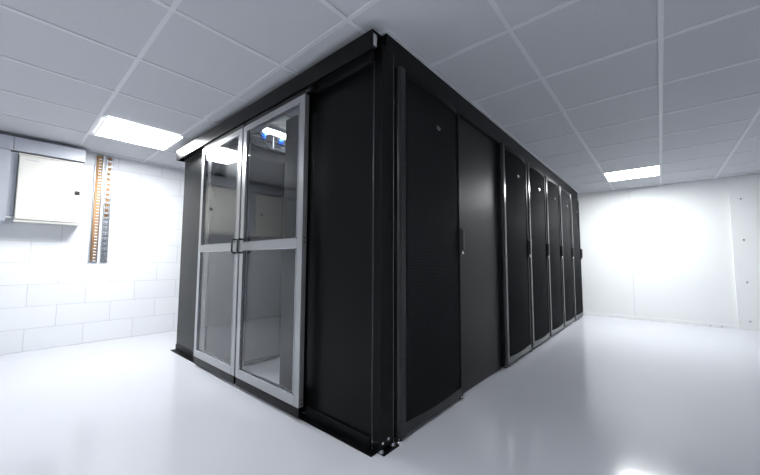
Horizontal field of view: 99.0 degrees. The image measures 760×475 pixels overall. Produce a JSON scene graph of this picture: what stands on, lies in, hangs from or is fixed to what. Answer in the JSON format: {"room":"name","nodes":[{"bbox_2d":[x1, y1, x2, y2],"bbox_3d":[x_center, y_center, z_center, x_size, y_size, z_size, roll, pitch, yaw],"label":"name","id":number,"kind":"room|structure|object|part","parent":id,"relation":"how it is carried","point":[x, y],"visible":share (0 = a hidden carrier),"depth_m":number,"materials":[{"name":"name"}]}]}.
{"room":"server room","nodes":[
{"label":"server room","id":0,"kind":"room"},
{"bbox_2d":[0,138,184,354],"bbox_3d":[-2.361,0.162,4.750,0.120,2.170,9.310,-3,-6,41],"label":"wall","id":1,"kind":"structure","parent":0,"point":[51,296],"depth_m":3.69,"materials":[{"name":"white brick"}]},
{"bbox_2d":[0,148,10,222],"bbox_3d":[-3.633,-0.494,3.068,0.203,0.683,0.157,-3,-6,41],"label":"vertical trunking","id":2,"kind":"object","parent":1,"relation":"attached to","point":[5,154],"visible":1,"depth_m":3.04,"materials":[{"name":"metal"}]},
{"bbox_2d":[5,151,18,215],"bbox_3d":[-3.588,-0.516,3.163,0.150,0.620,0.052,-3,-6,41],"label":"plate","id":3,"kind":"object","parent":1,"relation":"attached to","point":[14,155],"visible":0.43,"depth_m":3.12,"materials":[{"name":"white metal"}]},
{"bbox_2d":[0,133,85,163],"bbox_3d":[-3.700,-0.910,3.018,0.205,0.135,1.422,-3,-6,41],"label":"cable trunking","id":4,"kind":"object","parent":1,"relation":"attached to","point":[21,145],"visible":0.91,"depth_m":3.25,"materials":[{"name":"metal"}]},
{"bbox_2d":[13,153,84,226],"bbox_3d":[-3.392,-0.469,3.341,0.211,0.665,0.476,-3,-6,41],"label":"electrical cabinet","id":5,"kind":"object","parent":1,"relation":"attached to","point":[48,190],"visible":1,"depth_m":3.27,"materials":[{"name":"white metal"}]},
{"bbox_2d":[88,155,103,262],"bbox_3d":[-3.210,-0.327,3.677,0.036,1.218,0.068,-3,-6,41],"label":"cable tray","id":6,"kind":"object","parent":1,"relation":"attached to","point":[99,163],"visible":1,"depth_m":3.67,"materials":[{"name":"metal"}]},
{"bbox_2d":[100,157,113,261],"bbox_3d":[-3.151,-0.324,3.746,0.036,1.214,0.058,-3,-6,41],"label":"cable tray","id":7,"kind":"object","parent":1,"relation":"attached to","point":[109,162],"visible":1,"depth_m":3.74,"materials":[{"name":"metal"}]},
{"bbox_2d":[14,29,755,194],"bbox_3d":[0.729,-1.054,2.171,8.030,0.009,9.310,-3,-6,41],"label":"trim","id":8,"kind":"structure","parent":1,"relation":"attached to","point":[384,31],"depth_m":2.60,"materials":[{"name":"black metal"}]},
{"bbox_2d":[0,0,759,193],"bbox_3d":[0.729,-1.079,2.173,8.270,0.044,9.550,-3,-6,41],"label":"ceiling","id":9,"kind":"structure","parent":0,"point":[583,31],"depth_m":2.03,"materials":[{"name":"tile"}]},
{"bbox_2d":[93,116,183,150],"bbox_3d":[-2.336,-0.989,3.154,0.595,0.006,0.595,-3,-6,41],"label":"recessed light","id":10,"kind":"object","parent":9,"relation":"in","point":[113,128],"visible":1,"depth_m":3.12,"materials":[{"name":"white plastic"}]},
{"bbox_2d":[259,130,267,140],"bbox_3d":[-1.081,-0.950,3.026,0.085,0.090,0.074,-3,-6,41],"label":"power socket","id":11,"kind":"object","parent":9,"relation":"attached to","point":[263,134],"visible":0.92,"depth_m":3.01,"materials":[{"name":"blue plastic"}]},
{"bbox_2d":[262,126,285,138],"bbox_3d":[-0.711,-0.955,3.322,0.100,0.035,1.020,-3,-6,41],"label":"recessed light","id":12,"kind":"object","parent":9,"relation":"in","point":[268,129],"visible":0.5,"depth_m":2.98,"materials":[{"name":"white plastic"}]},
{"bbox_2d":[277,137,285,145],"bbox_3d":[-0.960,-0.940,3.166,0.085,0.090,0.074,-3,-6,41],"label":"power socket","id":13,"kind":"object","parent":9,"relation":"attached to","point":[280,140],"visible":0.86,"depth_m":3.15,"materials":[{"name":"blue plastic"}]},
{"bbox_2d":[0,0,759,191],"bbox_3d":[0.729,-1.055,2.171,8.030,0.007,9.310,-3,-6,41],"label":"grid","id":14,"kind":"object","parent":9,"relation":"attached to","point":[171,8],"depth_m":2.09,"materials":[{"name":"white metal"}]},
{"bbox_2d":[603,165,660,181],"bbox_3d":[3.462,-0.870,4.462,0.595,0.006,0.595,-3,-6,41],"label":"recessed light","id":15,"kind":"object","parent":9,"relation":"in","point":[652,170],"visible":1,"depth_m":4.43,"materials":[{"name":"white plastic"}]},
{"bbox_2d":[0,314,759,474],"bbox_3d":[0.720,1.113,2.013,8.270,0.100,9.550,-3,-6,41],"label":"floor","id":16,"kind":"structure","parent":0,"point":[605,395],"depth_m":1.89,"materials":[{"name":"white"}]},
{"bbox_2d":[206,142,284,364],"bbox_3d":[-1.397,0.170,3.399,1.090,1.965,0.722,-3,-6,41],"label":"glass pane","id":17,"kind":"object","parent":16,"relation":"on","point":[262,329],"visible":0.46,"depth_m":2.97,"materials":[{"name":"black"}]},
{"bbox_2d":[229,138,284,151],"bbox_3d":[-0.887,-0.845,3.493,0.224,0.077,1.420,-3,-6,41],"label":"basket","id":18,"kind":"object","parent":17,"relation":"on","point":[251,138],"visible":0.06,"depth_m":3.07,"materials":[{"name":"metal"}]},
{"bbox_2d":[279,66,464,443],"bbox_3d":[-0.066,0.094,2.288,1.090,1.965,0.722,-3,-6,41],"label":"rack","id":19,"kind":"object","parent":16,"relation":"on","point":[429,246],"visible":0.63,"depth_m":1.90,"materials":[{"name":"black metal"}]},
{"bbox_3d":[0.322,0.058,1.958,0.052,1.937,0.713,-3,-6,41],"label":"door","id":20,"kind":"part","parent":19,"relation":"part of","materials":[{"name":"black metal"}]},
{"bbox_3d":[0.337,0.044,1.961,0.025,1.849,0.619,-3,-6,41],"label":"panel","id":21,"kind":"part","parent":19,"relation":"part of","materials":[{"name":"black metal"}]},
{"bbox_3d":[0.557,0.028,2.203,0.028,0.180,0.032,-3,-6,41],"label":"handle","id":22,"kind":"part","parent":19,"relation":"part of","materials":[{"name":"black plastic"}]},
{"bbox_2d":[170,29,577,456],"bbox_3d":[0.659,0.181,4.479,2.817,2.118,5.373,-3,-6,41],"label":"enclosure","id":23,"kind":"object","parent":16,"relation":"on","point":[348,385],"visible":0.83,"depth_m":1.86,"materials":[{"name":"black metal"}]},
{"bbox_3d":[-1.821,0.143,3.208,0.690,1.963,0.040,-3,-6,41],"label":"panel","id":24,"kind":"part","parent":23,"relation":"part of","materials":[{"name":"black metal"}]},
{"bbox_2d":[193,123,245,383],"bbox_3d":[-1.346,0.102,2.657,0.760,1.957,0.081,-3,-6,41],"label":"sliding door","id":25,"kind":"structure","parent":23,"relation":"attached to","point":[224,369],"depth_m":2.61,"materials":[{"name":"metal"}]},
{"bbox_3d":[-1.336,1.050,2.605,0.752,0.059,0.024,-3,-6,41],"label":"kick plate","id":26,"kind":"part","parent":25,"relation":"part of","materials":[{"name":"black metal"}]},
{"bbox_3d":[-1.325,-0.847,2.746,0.760,0.051,0.016,-3,-6,41],"label":"hanger rail","id":27,"kind":"part","parent":25,"relation":"part of","materials":[{"name":"black"}]},
{"bbox_3d":[-1.083,0.064,2.410,0.014,0.112,0.047,-3,-6,41],"label":"handle","id":28,"kind":"part","parent":25,"relation":"part of","materials":[{"name":"black plastic"}]},
{"bbox_2d":[235,88,308,418],"bbox_3d":[-0.752,0.067,2.146,0.769,1.957,0.081,-3,-6,41],"label":"sliding door","id":29,"kind":"structure","parent":23,"relation":"attached to","point":[290,402],"depth_m":1.99,"materials":[{"name":"metal"}]},
{"bbox_3d":[-1.017,0.060,2.353,0.014,0.112,0.047,-3,-6,41],"label":"handle","id":30,"kind":"part","parent":29,"relation":"part of","materials":[{"name":"black plastic"}]},
{"bbox_3d":[-0.742,1.015,2.094,0.759,0.059,0.024,-3,-6,41],"label":"kick plate","id":31,"kind":"part","parent":29,"relation":"part of","materials":[{"name":"black metal"}]},
{"bbox_3d":[-0.732,-0.882,2.236,0.767,0.051,0.016,-3,-6,41],"label":"hanger rail","id":32,"kind":"part","parent":29,"relation":"part of","materials":[{"name":"black metal"}]},
{"bbox_3d":[-1.046,-0.916,2.591,2.686,0.105,0.050,-3,-6,41],"label":"track plate","id":33,"kind":"part","parent":23,"relation":"part of","materials":[{"name":"black metal"}]},
{"bbox_3d":[-0.247,0.049,1.828,0.570,1.963,0.035,-3,-6,41],"label":"panel","id":34,"kind":"part","parent":23,"relation":"part of","materials":[{"name":"black metal"}]},
{"bbox_3d":[-0.045,-0.995,1.655,0.056,0.064,0.028,-3,-6,41],"label":"track rail","id":35,"kind":"part","parent":23,"relation":"part of","materials":[{"name":"metal"}]},
{"bbox_3d":[0.017,0.010,1.660,0.058,2.027,0.104,-3,-6,41],"label":"corner post","id":36,"kind":"part","parent":23,"relation":"part of","materials":[{"name":"black metal"}]},
{"bbox_3d":[0.273,-0.988,2.034,0.052,0.146,0.790,-3,-6,41],"label":"fascia panel","id":37,"kind":"part","parent":23,"relation":"part of","materials":[{"name":"black metal"}]},
{"bbox_3d":[0.777,0.104,2.558,0.036,1.951,0.760,-3,-6,41],"label":"blanking panel","id":38,"kind":"part","parent":23,"relation":"part of","materials":[{"name":"black metal"}]},
{"bbox_3d":[0.770,1.088,2.488,0.028,0.018,0.760,-3,-6,41],"label":"rail","id":39,"kind":"part","parent":23,"relation":"part of","materials":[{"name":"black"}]},
{"bbox_3d":[1.984,-0.837,4.013,0.051,0.146,4.445,-3,-6,41],"label":"fascia panel","id":40,"kind":"part","parent":23,"relation":"part of","materials":[{"name":"black metal"}]},
{"bbox_2d":[496,143,531,368],"bbox_3d":[0.913,0.181,3.421,1.090,1.965,0.722,-3,-6,41],"label":"rack","id":41,"kind":"object","parent":16,"relation":"on","point":[514,244],"visible":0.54,"depth_m":2.97,"materials":[{"name":"black metal"}]},
{"bbox_3d":[1.316,0.131,3.094,0.025,1.849,0.619,-3,-6,41],"label":"panel","id":42,"kind":"part","parent":41,"relation":"part of","materials":[{"name":"black metal"}]},
{"bbox_3d":[1.536,0.115,3.336,0.028,0.180,0.032,-3,-6,41],"label":"handle","id":43,"kind":"part","parent":41,"relation":"part of","materials":[{"name":"black plastic"}]},
{"bbox_2d":[526,162,549,351],"bbox_3d":[1.386,0.223,3.969,1.090,1.965,0.722,-3,-6,41],"label":"rack","id":44,"kind":"object","parent":16,"relation":"on","point":[536,202],"visible":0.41,"depth_m":3.56,"materials":[{"name":"black metal"}]},
{"bbox_3d":[2.010,0.157,3.883,0.028,0.180,0.032,-3,-6,41],"label":"handle","id":45,"kind":"part","parent":44,"relation":"part of","materials":[{"name":"black plastic"}]},
{"bbox_2d":[545,176,563,338],"bbox_3d":[1.860,0.265,4.516,1.090,1.965,0.722,-3,-6,41],"label":"rack","id":46,"kind":"object","parent":16,"relation":"on","point":[556,317],"visible":0.23,"depth_m":4.11,"materials":[{"name":"black metal"}]},
{"bbox_2d":[559,186,574,328],"bbox_3d":[2.333,0.307,5.064,1.090,1.965,0.722,-3,-6,41],"label":"rack","id":47,"kind":"object","parent":16,"relation":"on","point":[564,196],"visible":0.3,"depth_m":4.65,"materials":[{"name":"black metal"}]},
{"bbox_2d":[570,194,582,321],"bbox_3d":[2.806,0.349,5.611,1.090,1.965,0.722,-3,-6,41],"label":"rack","id":48,"kind":"object","parent":16,"relation":"on","point":[574,203],"visible":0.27,"depth_m":5.20,"materials":[{"name":"black metal"}]},
{"bbox_2d":[578,178,738,328],"bbox_3d":[3.803,0.254,5.657,8.270,2.170,0.120,-3,-6,41],"label":"wall","id":49,"kind":"structure","parent":0,"point":[681,251],"depth_m":5.07,"materials":[{"name":"white paint"}]},
{"bbox_2d":[583,312,735,327],"bbox_3d":[4.167,1.285,5.176,2.055,0.045,0.012,-3,-6,41],"label":"baseboard","id":50,"kind":"structure","parent":49,"relation":"attached to","point":[587,313],"depth_m":5.00,"materials":[{"name":"white paint"}]},
{"bbox_2d":[727,174,759,330],"bbox_3d":[5.307,0.183,4.259,0.925,2.120,0.036,-3,-6,41],"label":"wall","id":51,"kind":"structure","parent":49,"relation":"attached to","point":[743,191],"depth_m":4.47,"materials":[{"name":"white paint"}]}
]}

